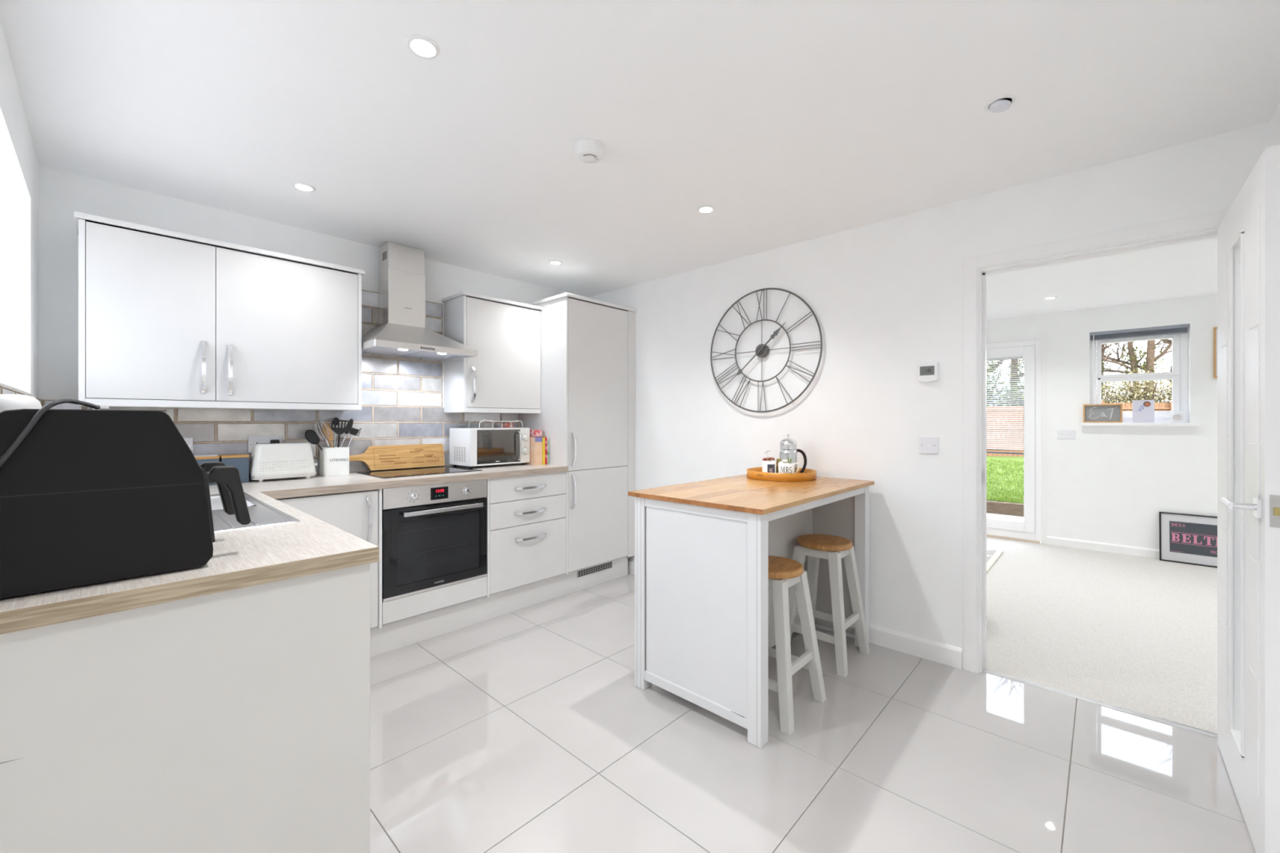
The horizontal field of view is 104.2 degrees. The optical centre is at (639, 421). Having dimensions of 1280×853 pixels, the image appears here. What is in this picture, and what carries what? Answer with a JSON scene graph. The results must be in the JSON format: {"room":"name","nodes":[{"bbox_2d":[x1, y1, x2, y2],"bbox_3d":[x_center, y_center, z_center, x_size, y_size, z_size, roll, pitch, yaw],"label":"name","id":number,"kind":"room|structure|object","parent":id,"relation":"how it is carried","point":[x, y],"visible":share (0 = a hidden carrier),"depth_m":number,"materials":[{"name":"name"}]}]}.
{"room":"kitchen","nodes":[
{"label":"kitchen","id":0,"kind":"room"},
{"bbox_2d":[0,18,41,404],"bbox_3d":[-1.293,0.065,0.740,3.780,2.320,0.309,0,0,43],"label":"wall","id":1,"kind":"structure","parent":0,"point":[19,164],"depth_m":1.87,"materials":[{"name":"paint"}]},
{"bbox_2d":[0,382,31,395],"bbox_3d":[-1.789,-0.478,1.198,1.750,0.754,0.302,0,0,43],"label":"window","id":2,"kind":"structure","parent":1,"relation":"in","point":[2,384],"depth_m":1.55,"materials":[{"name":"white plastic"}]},
{"bbox_2d":[39,165,585,479],"bbox_3d":[-1.650,0.065,3.265,0.212,2.320,3.515,0,0,43],"label":"wall","id":3,"kind":"structure","parent":0,"point":[402,397],"depth_m":2.72,"materials":[{"name":"paint"}]},
{"bbox_2d":[183,437,193,453],"bbox_3d":[-2.279,0.122,2.432,0.011,0.085,0.148,0,0,43],"label":"power socket","id":4,"kind":"object","parent":3,"relation":"attached to","point":[189,441],"visible":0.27,"depth_m":2.48,"materials":[{"name":"white"}]},
{"bbox_2d":[73,211,364,410],"bbox_3d":[-2.014,-0.455,2.497,0.324,0.784,1.080,0,0,43],"label":"upper cabinet","id":5,"kind":"object","parent":3,"relation":"attached to","point":[167,318],"visible":0.98,"depth_m":2.32,"materials":[{"name":"white wood"}]},
{"bbox_2d":[248,435,282,453],"bbox_3d":[-2.028,0.124,2.700,0.011,0.088,0.151,0,0,43],"label":"power socket","id":6,"kind":"object","parent":3,"relation":"attached to","point":[253,440],"visible":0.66,"depth_m":2.68,"materials":[{"name":"white"}]},
{"bbox_2d":[270,440,279,443],"bbox_3d":[-1.991,0.120,2.718,0.024,0.040,0.040,0,0,43],"label":"plug","id":7,"kind":"object","parent":6,"relation":"attached to","point":[271,441],"visible":0.47,"depth_m":2.71,"materials":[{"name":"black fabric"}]},
{"bbox_2d":[361,241,477,362],"bbox_3d":[-1.386,-0.750,3.046,0.478,0.689,0.595,0,0,43],"label":"hood","id":8,"kind":"object","parent":3,"relation":"attached to","point":[401,331],"visible":0.98,"depth_m":3.06,"materials":[{"name":"metal"}]},
{"bbox_2d":[441,291,542,413],"bbox_3d":[-1.036,-0.451,3.546,0.324,0.784,0.618,0,0,43],"label":"upper cabinet","id":9,"kind":"object","parent":3,"relation":"attached to","point":[504,377],"visible":0.98,"depth_m":3.40,"materials":[{"name":"white wood"}]},
{"bbox_2d":[0,0,1279,319],"bbox_3d":[1.674,-1.235,2.675,6.400,0.320,7.185,0,0,43],"label":"ceiling","id":10,"kind":"structure","parent":0,"point":[796,121],"depth_m":1.77,"materials":[{"name":"paint"}]},
{"bbox_2d":[292,182,315,191],"bbox_3d":[-1.569,-1.092,2.328,0.091,0.006,0.091,0,0,43],"label":"recessed light","id":11,"kind":"object","parent":10,"relation":"in","point":[304,187],"visible":1,"depth_m":2.32,"materials":[{"name":"white plastic"}]},
{"bbox_2d":[405,35,439,58],"bbox_3d":[-0.634,-1.092,1.457,0.091,0.006,0.091,0,0,43],"label":"recessed light","id":12,"kind":"object","parent":10,"relation":"in","point":[423,46],"visible":1,"depth_m":1.45,"materials":[{"name":"white plastic"}]},
{"bbox_2d":[548,260,562,265],"bbox_3d":[-0.582,-1.092,3.433,0.091,0.006,0.091,0,0,43],"label":"recessed light","id":13,"kind":"object","parent":10,"relation":"in","point":[552,262],"visible":1,"depth_m":3.42,"materials":[{"name":"white plastic"}]},
{"bbox_2d":[574,138,604,163],"bbox_3d":[-0.202,-1.069,1.986,0.117,0.050,0.117,0,0,43],"label":"smoke detector","id":14,"kind":"object","parent":10,"relation":"attached to","point":[587,150],"visible":1,"depth_m":1.95,"materials":[{"name":"white plastic"}]},
{"bbox_2d":[697,205,715,213],"bbox_3d":[0.340,-1.092,2.573,0.091,0.006,0.091,0,0,43],"label":"recessed light","id":15,"kind":"object","parent":10,"relation":"in","point":[704,209],"visible":1,"depth_m":2.56,"materials":[{"name":"white plastic"}]},
{"bbox_2d":[984,94,1017,112],"bbox_3d":[1.239,-1.084,1.714,0.091,0.026,0.091,0,0,43],"label":"ceiling vent","id":16,"kind":"object","parent":10,"relation":"in","point":[1002,103],"visible":1,"depth_m":1.70,"materials":[{"name":"white plastic"}]},
{"bbox_2d":[1043,296,1057,299],"bbox_3d":[3.563,-1.072,4.329,0.091,0.006,0.091,0,0,43],"label":"recessed light","id":17,"kind":"object","parent":10,"relation":"in","point":[1049,297],"visible":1,"depth_m":4.32,"materials":[{"name":"white plastic"}]},
{"bbox_2d":[369,537,1255,852],"bbox_3d":[1.571,1.348,2.565,6.000,0.254,6.885,0,0,43],"label":"floor","id":18,"kind":"structure","parent":0,"point":[530,729],"depth_m":1.91,"materials":[{"name":"grey tile"}]},
{"bbox_2d":[0,563,369,852],"bbox_3d":[-1.399,0.788,1.481,1.384,0.874,0.643,0,0,43],"label":"base cabinet","id":19,"kind":"object","parent":18,"relation":"on","point":[236,721],"visible":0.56,"depth_m":1.01,"materials":[{"name":"white wood"}]},
{"bbox_2d":[0,462,568,635],"bbox_3d":[-1.016,0.331,2.318,2.005,0.038,2.389,0,0,43],"label":"countertop","id":20,"kind":"structure","parent":19,"relation":"on","point":[246,557],"depth_m":1.15,"materials":[{"name":"brown wood"}]},
{"bbox_2d":[0,394,41,412],"bbox_3d":[-1.463,0.124,1.162,0.090,0.375,0.090,0,0,43],"label":"canister","id":21,"kind":"object","parent":20,"relation":"on","point":[7,402],"visible":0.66,"depth_m":1.14,"materials":[{"name":"white plastic"}]},
{"bbox_2d":[0,399,250,599],"bbox_3d":[-1.140,0.135,1.102,0.400,0.354,0.415,0,0,43],"label":"air fryer","id":22,"kind":"object","parent":20,"relation":"on","point":[100,494],"visible":1,"depth_m":0.95,"materials":[{"name":"black plastic"}]},
{"bbox_2d":[195,455,219,484],"bbox_3d":[-2.157,0.241,2.462,0.127,0.140,0.110,0,0,43],"label":"storage box","id":23,"kind":"object","parent":20,"relation":"on","point":[200,460],"visible":0.31,"depth_m":2.43,"materials":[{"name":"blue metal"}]},
{"bbox_2d":[193,453,217,457],"bbox_3d":[-2.159,0.169,2.457,0.110,0.003,0.125,0,0,43],"label":"folded paper","id":24,"kind":"object","parent":23,"relation":"on","point":[215,455],"visible":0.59,"depth_m":2.47,"materials":[{"name":"paper"}]},
{"bbox_2d":[217,453,248,482],"bbox_3d":[-2.078,0.241,2.547,0.127,0.140,0.110,0,0,43],"label":"storage box","id":25,"kind":"object","parent":20,"relation":"on","point":[241,461],"visible":0.69,"depth_m":2.52,"materials":[{"name":"blue metal"}]},
{"bbox_2d":[209,492,299,532],"bbox_3d":[-1.566,0.273,1.686,0.940,0.409,0.500,0,0,43],"label":"sink","id":26,"kind":"object","parent":20,"relation":"in","point":[263,514],"visible":0.09,"depth_m":1.62,"materials":[{"name":"metal"}]},
{"bbox_2d":[248,442,317,482],"bbox_3d":[-1.916,0.214,2.685,0.167,0.194,0.301,0,0,43],"label":"toaster","id":27,"kind":"object","parent":20,"relation":"on","point":[286,460],"visible":0.98,"depth_m":2.62,"materials":[{"name":"white plastic"}]},
{"bbox_2d":[319,446,349,476],"bbox_3d":[-1.767,0.230,2.882,0.112,0.162,0.132,0,0,43],"label":"pot","id":28,"kind":"object","parent":20,"relation":"on","point":[333,461],"visible":0.99,"depth_m":2.84,"materials":[{"name":"beige ceramic"}]},
{"bbox_2d":[305,429,322,451],"bbox_3d":[-1.799,0.177,2.832,0.015,0.261,0.178,0,0,40],"label":"spoon","id":29,"kind":"object","parent":28,"relation":"in","point":[311,436],"visible":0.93,"depth_m":2.79,"materials":[{"name":"black plastic"}]},
{"bbox_2d":[315,421,330,447],"bbox_3d":[-1.771,0.153,2.833,0.066,0.310,0.133,0,0,43],"label":"whisk","id":30,"kind":"object","parent":28,"relation":"in","point":[321,437],"visible":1,"depth_m":2.82,"materials":[{"name":"silver metal"}]},
{"bbox_2d":[321,422,331,444],"bbox_3d":[-1.788,0.159,2.857,0.015,0.296,0.061,0,0,35],"label":"wooden spoon","id":31,"kind":"object","parent":28,"relation":"in","point":[327,424],"visible":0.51,"depth_m":2.84,"materials":[{"name":"brown wood"}]},
{"bbox_2d":[325,426,333,447],"bbox_3d":[-1.754,0.170,2.844,0.010,0.274,0.072,0,0,39],"label":"wooden spatula","id":32,"kind":"object","parent":28,"relation":"in","point":[330,438],"visible":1,"depth_m":2.83,"materials":[{"name":"brown wood"}]},
{"bbox_2d":[333,417,338,447],"bbox_3d":[-1.779,0.142,2.913,0.020,0.329,0.041,0,0,43],"label":"ladle","id":33,"kind":"object","parent":28,"relation":"in","point":[335,418],"visible":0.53,"depth_m":2.91,"materials":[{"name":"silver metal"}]},
{"bbox_2d":[331,419,349,447],"bbox_3d":[-1.734,0.148,2.884,0.010,0.317,0.092,0,0,43],"label":"slotted turner","id":34,"kind":"object","parent":28,"relation":"in","point":[338,430],"visible":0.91,"depth_m":2.88,"materials":[{"name":"black plastic"}]},
{"bbox_2d":[340,418,353,447],"bbox_3d":[-1.747,0.146,2.917,0.121,0.323,0.010,0,0,-40],"label":"spatula","id":35,"kind":"object","parent":28,"relation":"in","point":[351,421],"visible":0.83,"depth_m":2.94,"materials":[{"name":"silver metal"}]},
{"bbox_2d":[347,427,361,446],"bbox_3d":[-1.728,0.165,2.967,0.128,0.284,0.015,0,0,-43],"label":"server","id":36,"kind":"object","parent":28,"relation":"in","point":[353,431],"visible":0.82,"depth_m":2.98,"materials":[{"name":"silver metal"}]},
{"bbox_2d":[356,466,482,478],"bbox_3d":[-1.353,0.309,3.074,0.428,0.006,0.592,0,0,43],"label":"cooktop","id":37,"kind":"object","parent":20,"relation":"in","point":[441,469],"visible":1,"depth_m":3.04,"materials":[{"name":"black glass"}]},
{"bbox_2d":[349,443,444,471],"bbox_3d":[-1.541,0.228,3.181,0.041,0.152,0.591,0,0,43],"label":"chopping board","id":38,"kind":"object","parent":37,"relation":"on","point":[419,455],"visible":0.97,"depth_m":3.19,"materials":[{"name":"brown wood"}]},
{"bbox_2d":[449,427,529,468],"bbox_3d":[-1.036,0.179,3.485,0.331,0.264,0.459,0,0,43],"label":"microwave","id":39,"kind":"object","parent":20,"relation":"on","point":[469,447],"visible":1,"depth_m":3.37,"materials":[{"name":"white plastic"}]},
{"bbox_2d":[468,419,522,427],"bbox_3d":[-1.008,0.015,3.494,0.144,0.058,0.340,0,0,43],"label":"wire rack","id":40,"kind":"object","parent":39,"relation":"on","point":[510,421],"visible":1,"depth_m":3.49,"materials":[{"name":"silver metal"}]},
{"bbox_2d":[501,422,513,427],"bbox_3d":[-0.982,0.029,3.686,0.055,0.034,0.072,0,0,43],"label":"snack packet","id":41,"kind":"object","parent":39,"relation":"on","point":[503,424],"visible":0.98,"depth_m":3.66,"materials":[{"name":"red plastic"}]},
{"bbox_2d":[524,436,542,465],"bbox_3d":[-0.777,0.212,3.609,0.151,0.198,0.062,0,0,43],"label":"book","id":42,"kind":"object","parent":20,"relation":"on","point":[535,442],"visible":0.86,"depth_m":3.56,"materials":[{"name":"paper"}]},
{"bbox_2d":[529,429,542,436],"bbox_3d":[-0.759,0.086,3.622,0.070,0.048,0.067,0,0,43],"label":"snack packet","id":43,"kind":"object","parent":42,"relation":"on","point":[535,433],"visible":0.8,"depth_m":3.60,"materials":[{"name":"red plastic"}]},
{"bbox_2d":[542,437,545,464],"bbox_3d":[-0.743,0.213,3.631,0.150,0.196,0.014,0,0,43],"label":"book","id":44,"kind":"object","parent":20,"relation":"on","point":[543,438],"visible":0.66,"depth_m":3.58,"materials":[{"name":"paper"}]},
{"bbox_2d":[542,436,546,464],"bbox_3d":[-0.732,0.213,3.643,0.151,0.197,0.018,0,0,43],"label":"book","id":45,"kind":"object","parent":20,"relation":"on","point":[542,437],"visible":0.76,"depth_m":3.59,"materials":[{"name":"paper"}]},
{"bbox_2d":[545,436,548,464],"bbox_3d":[-0.720,0.211,3.656,0.150,0.200,0.015,0,0,43],"label":"book","id":46,"kind":"object","parent":20,"relation":"on","point":[545,437],"visible":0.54,"depth_m":3.60,"materials":[{"name":"paper"}]},
{"bbox_2d":[275,489,377,629],"bbox_3d":[-1.731,0.713,2.569,0.604,0.724,0.536,0,0,43],"label":"base cabinet","id":47,"kind":"object","parent":18,"relation":"on","point":[354,513],"visible":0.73,"depth_m":2.50,"materials":[{"name":"white wood"}]},
{"bbox_2d":[377,488,487,628],"bbox_3d":[-1.349,0.713,3.005,0.568,0.724,0.620,0,0,43],"label":"housing","id":48,"kind":"object","parent":18,"relation":"on","point":[392,611],"visible":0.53,"depth_m":2.75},
{"bbox_2d":[382,479,487,602],"bbox_3d":[-1.318,0.647,2.986,0.580,0.590,0.596,0,0,43],"label":"oven","id":49,"kind":"object","parent":48,"relation":"in","point":[434,536],"visible":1,"depth_m":2.79,"materials":[{"name":"glass"}]},
{"bbox_2d":[369,556,627,657],"bbox_3d":[-0.938,1.151,3.088,0.022,0.149,2.453,0,0,43],"label":"plinth","id":50,"kind":"object","parent":18,"relation":"on","point":[402,633],"visible":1,"depth_m":3.05,"materials":[{"name":"white wood"}]},
{"bbox_2d":[577,560,612,577],"bbox_3d":[-0.334,1.105,3.725,0.004,0.052,0.350,0,0,43],"label":"floor vent","id":51,"kind":"object","parent":50,"relation":"in","point":[597,570],"depth_m":3.72,"materials":[{"name":"grey metal"}]},
{"bbox_2d":[484,471,566,597],"bbox_3d":[-0.916,0.713,3.443,0.604,0.724,0.609,0,0,43],"label":"drawer unit","id":52,"kind":"object","parent":18,"relation":"on","point":[526,519],"visible":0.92,"depth_m":3.24,"materials":[{"name":"white wood"}]},
{"bbox_2d":[519,293,636,574],"bbox_3d":[-0.480,0.090,3.924,0.622,1.970,0.713,0,0,43],"label":"tall cabinet","id":53,"kind":"object","parent":18,"relation":"on","point":[587,415],"visible":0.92,"depth_m":3.67,"materials":[{"name":"white wood"}]},
{"bbox_2d":[627,474,874,748],"bbox_3d":[0.612,0.775,2.514,0.695,0.899,1.212,0,0,43],"label":"kitchen island","id":54,"kind":"object","parent":18,"relation":"on","point":[704,624],"visible":0.84,"depth_m":2.13,"materials":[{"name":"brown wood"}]},
{"bbox_2d":[746,466,816,481],"bbox_3d":[0.812,0.302,2.873,0.377,0.045,0.380,0,0,43],"label":"oval tray","id":55,"kind":"object","parent":54,"relation":"on","point":[808,474],"visible":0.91,"depth_m":2.72,"materials":[{"name":"brown wood"}]},
{"bbox_2d":[762,460,776,472],"bbox_3d":[0.722,0.268,2.786,0.076,0.098,0.076,0,0,43],"label":"mug","id":56,"kind":"object","parent":55,"relation":"on","point":[767,466],"visible":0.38,"depth_m":2.75,"materials":[{"name":"beige ceramic"}]},
{"bbox_2d":[762,457,774,461],"bbox_3d":[0.721,0.214,2.785,0.068,0.028,0.062,0,0,6],"label":"potpourri","id":57,"kind":"object","parent":56,"relation":"in","point":[770,459],"visible":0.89,"depth_m":2.78},
{"bbox_2d":[767,464,774,472],"bbox_3d":[0.725,0.271,2.755,0.029,0.068,0.032,0,0,43],"label":"print","id":58,"kind":"object","parent":56,"relation":"attached to","point":[771,468],"depth_m":2.75},
{"bbox_2d":[776,458,780,472],"bbox_3d":[0.770,0.263,2.801,0.048,0.107,0.058,0,0,43],"label":"moss","id":59,"kind":"object","parent":55,"relation":"on","point":[777,460],"visible":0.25,"depth_m":2.79,"materials":[{"name":"plant"}]},
{"bbox_2d":[777,462,799,473],"bbox_3d":[0.815,0.272,2.749,0.098,0.090,0.095,0,0,43],"label":"mug","id":60,"kind":"object","parent":55,"relation":"on","point":[788,468],"visible":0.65,"depth_m":2.72,"materials":[{"name":"beige ceramic"}]},
{"bbox_2d":[778,459,790,463],"bbox_3d":[0.801,0.226,2.751,0.055,0.033,0.073,0,0,-3],"label":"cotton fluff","id":61,"kind":"object","parent":60,"relation":"in","point":[784,461],"visible":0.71,"depth_m":2.73,"materials":[{"name":"fabric"}]},
{"bbox_2d":[779,433,807,473],"bbox_3d":[0.882,0.195,2.900,0.149,0.244,0.100,0,0,-25],"label":"cafetiere","id":62,"kind":"object","parent":55,"relation":"on","point":[788,441],"visible":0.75,"depth_m":2.88,"materials":[{"name":"clear glass"}]},
{"bbox_2d":[768,555,826,735],"bbox_3d":[0.575,0.924,2.188,0.350,0.601,0.350,0,0,43],"label":"bar stool","id":63,"kind":"object","parent":18,"relation":"on","point":[784,573],"visible":0.56,"depth_m":2.07,"materials":[{"name":"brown wood"}]},
{"bbox_2d":[787,533,870,677],"bbox_3d":[0.972,0.924,2.628,0.350,0.601,0.350,0,0,43],"label":"bar stool","id":64,"kind":"object","parent":18,"relation":"on","point":[833,548],"visible":0.93,"depth_m":2.59,"materials":[{"name":"grey paint"}]},
{"bbox_2d":[986,549,1003,573],"bbox_3d":[2.257,1.216,4.465,1.410,0.010,1.810,0,0,43],"label":"rug","id":65,"kind":"object","parent":18,"relation":"on","point":[993,556],"visible":0.08,"depth_m":4.45,"materials":[{"name":"fabric"}]},
{"bbox_2d":[1159,511,1217,568],"bbox_3d":[4.786,1.011,4.211,0.553,0.421,0.071,0,0,43],"label":"framed poster","id":66,"kind":"object","parent":18,"relation":"on","point":[1187,539],"visible":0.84,"depth_m":4.28,"materials":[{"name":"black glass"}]},
{"bbox_2d":[586,121,1269,648],"bbox_3d":[1.675,0.065,2.485,5.740,2.320,0.120,0,0,43],"label":"wall","id":67,"kind":"structure","parent":0,"point":[885,297],"depth_m":2.74,"materials":[{"name":"paint"}]},
{"bbox_2d":[710,288,822,413],"bbox_3d":[0.782,-0.453,3.200,0.795,0.795,0.051,0,0,43],"label":"wall clock","id":68,"kind":"object","parent":67,"relation":"attached to","point":[762,350],"visible":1,"depth_m":3.19,"materials":[{"name":"grey metal"}]},
{"bbox_2d":[627,560,962,669],"bbox_3d":[0.569,1.176,3.422,2.804,0.098,0.018,0,0,43],"label":"baseboard","id":69,"kind":"structure","parent":67,"relation":"attached to","point":[933,651],"depth_m":2.61,"materials":[{"name":"wood"}]},
{"bbox_2d":[917,361,938,382],"bbox_3d":[1.482,-0.251,2.565,0.094,0.102,0.026,0,0,43],"label":"thermostat","id":70,"kind":"object","parent":67,"relation":"attached to","point":[927,372],"visible":1,"depth_m":2.56,"materials":[{"name":"white plastic"}]},
{"bbox_2d":[919,436,937,453],"bbox_3d":[1.487,0.123,2.570,0.088,0.087,0.012,0,0,43],"label":"wall switch","id":71,"kind":"object","parent":67,"relation":"attached to","point":[927,445],"visible":1,"depth_m":2.57,"materials":[{"name":"plastic"}]},
{"bbox_2d":[962,207,1230,673],"bbox_3d":[1.933,0.210,2.150,0.925,2.030,0.018,0,0,43],"label":"trim","id":72,"kind":"structure","parent":67,"relation":"attached to","point":[1212,220],"depth_m":2.42,"materials":[{"name":"white wood"}]},
{"bbox_2d":[978,228,1217,733],"bbox_3d":[1.980,0.233,2.201,0.835,1.985,0.122,0,0,43],"label":"trim","id":73,"kind":"structure","parent":67,"relation":"attached to","point":[1209,234],"depth_m":2.42,"materials":[{"name":"white paint"}]},
{"bbox_2d":[982,668,1217,738],"bbox_3d":[1.969,1.221,2.189,0.775,0.008,0.028,0,0,43],"label":"trim","id":74,"kind":"structure","parent":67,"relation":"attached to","point":[1095,701],"depth_m":2.14,"materials":[{"name":"silver metal"}]},
{"bbox_2d":[1217,144,1279,852],"bbox_3d":[1.915,0.246,1.610,0.100,1.946,0.769,0,0,43],"label":"door","id":75,"kind":"structure","parent":67,"relation":"in","point":[1249,233],"depth_m":1.44,"materials":[{"name":"white wood"}]},
{"bbox_2d":[986,293,1217,549],"bbox_3d":[4.021,0.075,5.192,6.000,2.300,0.300,0,0,43],"label":"wall","id":76,"kind":"structure","parent":0,"point":[1105,484],"depth_m":4.60,"materials":[{"name":"paint"}]},
{"bbox_2d":[986,356,1023,454],"bbox_3d":[3.654,-0.162,5.299,0.673,0.997,0.023,0,0,43],"label":"blind","id":77,"kind":"object","parent":76,"relation":"attached to","point":[1013,357],"visible":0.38,"depth_m":5.17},
{"bbox_2d":[986,339,1041,543],"bbox_3d":[3.683,0.201,5.330,0.957,2.041,0.100,0,0,43],"label":"door","id":78,"kind":"structure","parent":76,"relation":"in","point":[1029,530],"depth_m":5.04,"materials":[{"name":"white plastic"}]},
{"bbox_2d":[986,334,1046,544],"bbox_3d":[3.663,0.180,5.309,1.039,2.090,0.018,0,0,43],"label":"trim","id":79,"kind":"structure","parent":76,"relation":"attached to","point":[1043,337],"depth_m":4.96,"materials":[{"name":"wood"}]},
{"bbox_2d":[1057,429,1075,439],"bbox_3d":[4.154,0.127,4.854,0.135,0.087,0.012,0,0,43],"label":"wall switch","id":80,"kind":"object","parent":76,"relation":"attached to","point":[1067,434],"visible":1,"depth_m":4.85,"materials":[{"name":"plastic"}]},
{"bbox_2d":[1046,535,1159,559],"bbox_3d":[5.075,1.183,3.992,2.821,0.085,0.018,0,0,43],"label":"baseboard","id":81,"kind":"structure","parent":76,"relation":"attached to","point":[1071,543],"depth_m":4.66,"materials":[{"name":"wood"}]},
{"bbox_2d":[1080,327,1200,426],"bbox_3d":[4.557,-0.402,4.573,0.761,0.890,0.235,0,0,43],"label":"window","id":82,"kind":"structure","parent":76,"relation":"in","point":[1179,375],"depth_m":4.49,"materials":[{"name":"white plastic"}]},
{"bbox_2d":[1083,404,1122,422],"bbox_3d":[4.331,-0.073,4.668,0.268,0.172,0.045,0,0,43],"label":"sign box","id":83,"kind":"object","parent":82,"relation":"on","point":[1092,413],"visible":1,"depth_m":4.67,"materials":[{"name":"brown wood"}]},
{"bbox_2d":[1089,324,1188,398],"bbox_3d":[4.545,-0.530,4.558,0.636,0.631,0.054,0,0,43],"label":"blind","id":84,"kind":"object","parent":82,"relation":"attached to","point":[1175,329],"visible":1,"depth_m":4.55,"materials":[{"name":"fabric"}]},
{"bbox_2d":[1132,400,1154,422],"bbox_3d":[4.551,-0.090,4.506,0.140,0.205,0.010,0,0,43],"label":"photo card","id":85,"kind":"object","parent":82,"relation":"on","point":[1143,411],"visible":1,"depth_m":4.51,"materials":[{"name":"paper"}]},
{"bbox_2d":[1173,414,1181,420],"bbox_3d":[4.717,-0.043,4.373,0.095,0.110,0.030,0,0,43],"label":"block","id":86,"kind":"object","parent":82,"relation":"on","point":[1175,417],"visible":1,"depth_m":4.37,"materials":[{"name":"white"}]},
{"bbox_2d":[1213,327,1217,377],"bbox_3d":[4.980,-0.578,4.078,0.378,0.426,0.021,0,0,43],"label":"framed print","id":87,"kind":"object","parent":76,"relation":"attached to","point":[1215,328],"visible":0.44,"depth_m":4.19,"materials":[{"name":"brown wood"}]},
{"bbox_2d":[1269,102,1279,146],"bbox_3d":[1.215,0.065,0.511,0.200,2.320,3.395,0,0,43],"label":"wall","id":88,"kind":"structure","parent":0,"point":[1274,122],"depth_m":1.76,"materials":[{"name":"paint"}]},
{"label":"outside","id":89,"kind":"structure","parent":0,"visible":0},
{"bbox_2d":[986,439,1023,516],"bbox_3d":[15.185,1.353,19.216,28.000,0.345,31.180,0,0,43],"label":"lawn","id":90,"kind":"structure","parent":89,"point":[1006,458],"depth_m":12.35,"materials":[{"name":"plant"}]},
{"bbox_2d":[986,360,1005,371],"bbox_3d":[17.040,-4.457,25.025,6.270,11.302,4.705,0,0,39],"label":"bare tree","id":91,"kind":"object","parent":90,"relation":"on","point":[1000,360],"visible":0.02,"depth_m":25.35,"materials":[{"name":"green plant"}]},
{"bbox_2d":[986,360,1013,424],"bbox_3d":[15.017,-0.857,22.392,3.025,4.097,3.040,0,0,43],"label":"bush","id":92,"kind":"object","parent":90,"relation":"on","point":[988,361],"visible":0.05,"depth_m":21.66,"materials":[{"name":"green plant"}]},
{"bbox_2d":[986,500,1023,516],"bbox_3d":[5.195,1.242,7.133,10.130,0.164,0.120,0,0,43],"label":"edging","id":93,"kind":"object","parent":90,"relation":"on","point":[993,507],"visible":0.05,"depth_m":7.07,"materials":[{"name":"wood"}]},
{"bbox_2d":[986,457,1023,503],"bbox_3d":[8.131,1.147,10.985,3.850,0.066,9.478,0,0,43],"label":"grass blades","id":94,"kind":"object","parent":90,"relation":"on","point":[1006,495],"visible":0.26,"depth_m":9.45,"materials":[{"name":"plant"}]},
{"bbox_2d":[992,379,1023,440],"bbox_3d":[16.512,-0.333,21.230,2.810,3.051,2.818,0,0,15],"label":"bush","id":95,"kind":"object","parent":90,"relation":"on","point":[1018,380],"visible":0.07,"depth_m":21.29,"materials":[{"name":"green plant"}]},
{"bbox_2d":[1004,359,1023,444],"bbox_3d":[17.664,-4.641,23.927,7.370,11.659,5.186,0,0,-9],"label":"bare tree","id":96,"kind":"object","parent":90,"relation":"on","point":[1012,359],"visible":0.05,"depth_m":23.99,"materials":[{"name":"green plant"}]},
{"bbox_2d":[986,400,1172,456],"bbox_3d":[13.815,0.254,16.286,12.411,1.853,0.138,0,0,16],"label":"fence","id":97,"kind":"object","parent":90,"relation":"on","point":[1158,406],"visible":0.12,"depth_m":16.73,"materials":[{"name":"brown wood"}]},
{"bbox_2d":[1101,343,1114,399],"bbox_3d":[19.155,-4.174,21.151,5.573,10.722,6.576,0,0,-44],"label":"bare tree","id":98,"kind":"object","parent":90,"relation":"on","point":[1103,345],"visible":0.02,"depth_m":21.21,"materials":[{"name":"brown plant"}]},
{"bbox_2d":[1101,384,1118,403],"bbox_3d":[16.943,-0.275,19.477,2.830,2.939,2.815,0,0,-10],"label":"bush","id":99,"kind":"object","parent":90,"relation":"on","point":[1106,390],"visible":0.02,"depth_m":18.62,"materials":[{"name":"green plant"}]},
{"bbox_2d":[1101,342,1146,402],"bbox_3d":[20.004,-3.850,19.785,5.326,10.066,7.348,0,0,-29],"label":"bare tree","id":100,"kind":"object","parent":90,"relation":"on","point":[1132,357],"visible":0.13,"depth_m":20.18,"materials":[{"name":"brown plant"}]},
{"bbox_2d":[1101,369,1172,404],"bbox_3d":[18.103,-0.364,18.098,2.809,3.115,2.842,0,0,-23],"label":"bush","id":101,"kind":"object","parent":90,"relation":"on","point":[1137,394],"visible":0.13,"depth_m":17.83,"materials":[{"name":"green plant"}]},
{"bbox_2d":[1101,338,1172,400],"bbox_3d":[20.148,-4.601,20.326,5.145,11.576,5.299,0,0,12],"label":"bare tree","id":102,"kind":"object","parent":90,"relation":"on","point":[1150,357],"visible":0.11,"depth_m":19.61,"materials":[{"name":"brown plant"}]},
{"bbox_2d":[1158,383,1172,402],"bbox_3d":[19.296,-0.275,16.860,2.652,2.936,2.580,0,0,19],"label":"bush","id":103,"kind":"object","parent":90,"relation":"on","point":[1171,384],"visible":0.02,"depth_m":17.48,"materials":[{"name":"green plant"}]},
{"bbox_2d":[1159,339,1172,399],"bbox_3d":[20.597,-4.370,19.957,4.584,11.113,6.503,0,0,-37],"label":"bare tree","id":104,"kind":"object","parent":90,"relation":"on","point":[1171,366],"visible":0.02,"depth_m":19.94,"materials":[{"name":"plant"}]},
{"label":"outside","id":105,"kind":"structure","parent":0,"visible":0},
{"bbox_2d":[986,512,1041,543],"bbox_3d":[4.151,1.425,6.651,13.000,0.200,2.010,0,0,43],"label":"patio","id":106,"kind":"structure","parent":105,"point":[988,515],"depth_m":6.89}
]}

